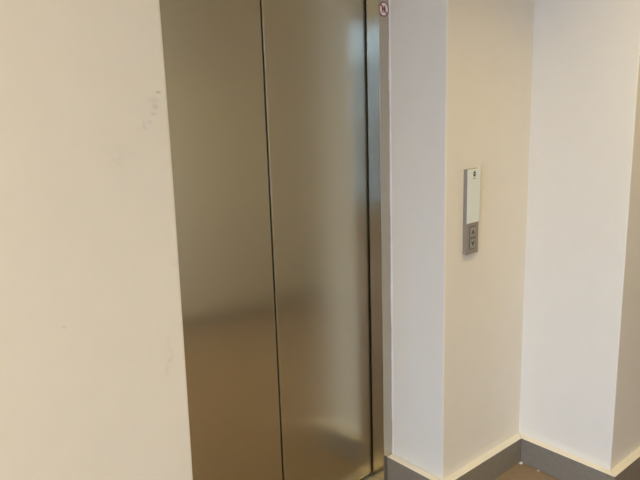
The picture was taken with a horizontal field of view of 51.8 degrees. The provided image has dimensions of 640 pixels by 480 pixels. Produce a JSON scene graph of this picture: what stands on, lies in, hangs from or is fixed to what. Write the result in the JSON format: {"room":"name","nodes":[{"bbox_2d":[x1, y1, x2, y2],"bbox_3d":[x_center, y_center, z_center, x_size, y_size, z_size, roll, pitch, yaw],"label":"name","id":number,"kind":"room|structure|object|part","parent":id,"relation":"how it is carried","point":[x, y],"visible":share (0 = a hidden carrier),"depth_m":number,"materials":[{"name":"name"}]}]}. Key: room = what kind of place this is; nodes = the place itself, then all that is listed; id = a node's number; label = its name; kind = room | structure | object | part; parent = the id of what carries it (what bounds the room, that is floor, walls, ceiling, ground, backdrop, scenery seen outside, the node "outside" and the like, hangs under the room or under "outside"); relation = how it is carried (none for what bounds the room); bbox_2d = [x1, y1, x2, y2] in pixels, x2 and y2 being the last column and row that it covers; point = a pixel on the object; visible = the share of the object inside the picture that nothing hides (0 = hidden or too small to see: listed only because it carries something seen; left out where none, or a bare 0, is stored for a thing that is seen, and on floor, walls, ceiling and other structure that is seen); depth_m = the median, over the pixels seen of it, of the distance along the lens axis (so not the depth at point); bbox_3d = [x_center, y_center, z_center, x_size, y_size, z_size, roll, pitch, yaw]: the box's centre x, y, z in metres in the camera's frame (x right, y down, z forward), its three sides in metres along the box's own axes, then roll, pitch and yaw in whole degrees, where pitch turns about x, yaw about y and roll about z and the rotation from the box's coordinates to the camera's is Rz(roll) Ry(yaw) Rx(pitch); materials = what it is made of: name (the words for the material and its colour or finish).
{"room":"elevator lobby","nodes":[
{"label":"elevator lobby","id":0,"kind":"room"},
{"bbox_2d":[0,0,192,479],"bbox_3d":[-1.802,0.106,0.711,3.340,2.600,0.618,-12,16,-39],"label":"wall","id":1,"kind":"structure","parent":0,"point":[93,383],"depth_m":1.42,"materials":[{"name":"paint"}]},
{"bbox_2d":[390,0,534,479],"bbox_3d":[0.407,-0.370,2.562,0.516,2.600,0.618,-12,16,-39],"label":"wall","id":2,"kind":"structure","parent":0,"point":[461,70],"depth_m":2.35,"materials":[{"name":"paint"}]},
{"bbox_2d":[387,454,441,479],"bbox_3d":[0.369,0.920,2.505,0.034,0.107,0.282,-12,16,-39],"label":"baseboard","id":3,"kind":"structure","parent":2,"relation":"attached to","point":[398,468],"depth_m":2.53,"materials":[{"name":"tile"}]},
{"bbox_2d":[462,168,479,254],"bbox_3d":[0.526,-0.099,2.290,0.070,0.299,0.019,-12,16,-39],"label":"panel","id":4,"kind":"object","parent":2,"relation":"attached to","point":[471,191],"visible":1,"depth_m":2.28,"materials":[{"name":"grey metal"}]},
{"bbox_2d":[443,433,520,479],"bbox_3d":[0.638,0.897,2.570,0.528,0.107,0.034,-12,16,-39],"label":"baseboard","id":5,"kind":"structure","parent":2,"relation":"attached to","point":[507,454],"depth_m":2.59,"materials":[{"name":"tile"}]},
{"bbox_2d":[519,433,614,479],"bbox_3d":[0.952,0.885,2.583,0.034,0.107,0.420,-12,16,-39],"label":"baseboard","id":6,"kind":"structure","parent":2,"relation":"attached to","point":[562,465],"depth_m":2.58,"materials":[{"name":"tile"}]},
{"bbox_2d":[494,463,559,479],"bbox_3d":[1.697,1.489,0.251,8.000,0.120,5.530,-12,16,-39],"label":"floor","id":7,"kind":"structure","parent":0,"point":[523,471],"depth_m":2.62,"materials":[{"name":"tile"}]},
{"bbox_2d":[519,0,639,469],"bbox_3d":[1.762,-0.607,3.446,2.771,2.600,1.005,-12,16,-39],"label":"wall","id":8,"kind":"structure","parent":0,"point":[580,385],"depth_m":2.39,"materials":[{"name":"paint"}]},
{"bbox_2d":[610,447,639,479],"bbox_3d":[2.127,0.687,3.316,2.804,0.107,0.034,-12,16,-39],"label":"baseboard","id":9,"kind":"structure","parent":8,"relation":"attached to","point":[628,468],"depth_m":2.50,"materials":[{"name":"tile"}]},
{"bbox_3d":[-0.252,-1.316,1.904,1.107,0.430,0.265,-12,16,-39],"label":"wall header","id":10,"kind":"structure","parent":0,"visible":0},
{"bbox_2d":[366,0,393,479],"bbox_3d":[-0.136,-0.033,2.104,0.995,2.170,0.068,-12,16,-39],"label":"door surround","id":11,"kind":"object","parent":10,"relation":"attached to","point":[378,26],"visible":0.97,"depth_m":2.40,"materials":[{"name":"silver metal"}]},
{"bbox_2d":[159,0,372,479],"bbox_3d":[-0.171,-0.029,2.154,0.990,2.136,0.038,-12,16,-39],"label":"door","id":12,"kind":"structure","parent":11,"relation":"attached to","point":[314,52],"depth_m":2.15,"materials":[{"name":"metal"}]},
{"bbox_3d":[-0.358,0.011,1.997,0.495,2.136,0.038,-12,16,-39],"label":"elevator door panel","id":13,"kind":"part","parent":12,"relation":"part of","materials":[{"name":"silver metal"}]},
{"bbox_2d":[360,472,378,479],"bbox_3d":[-0.138,1.034,2.376,0.995,0.032,0.158,-12,16,-39],"label":"sill","id":14,"kind":"structure","parent":11,"relation":"attached to","point":[370,476],"depth_m":2.64,"materials":[{"name":"silver metal"}]},
{"bbox_2d":[379,2,388,16],"bbox_3d":[0.216,-0.782,2.233,0.049,0.049,0.001,-12,16,-39],"label":"sticker","id":15,"kind":"object","parent":11,"relation":"attached to","point":[383,6],"visible":1,"depth_m":2.23,"materials":[{"name":"white plastic"}]}
]}

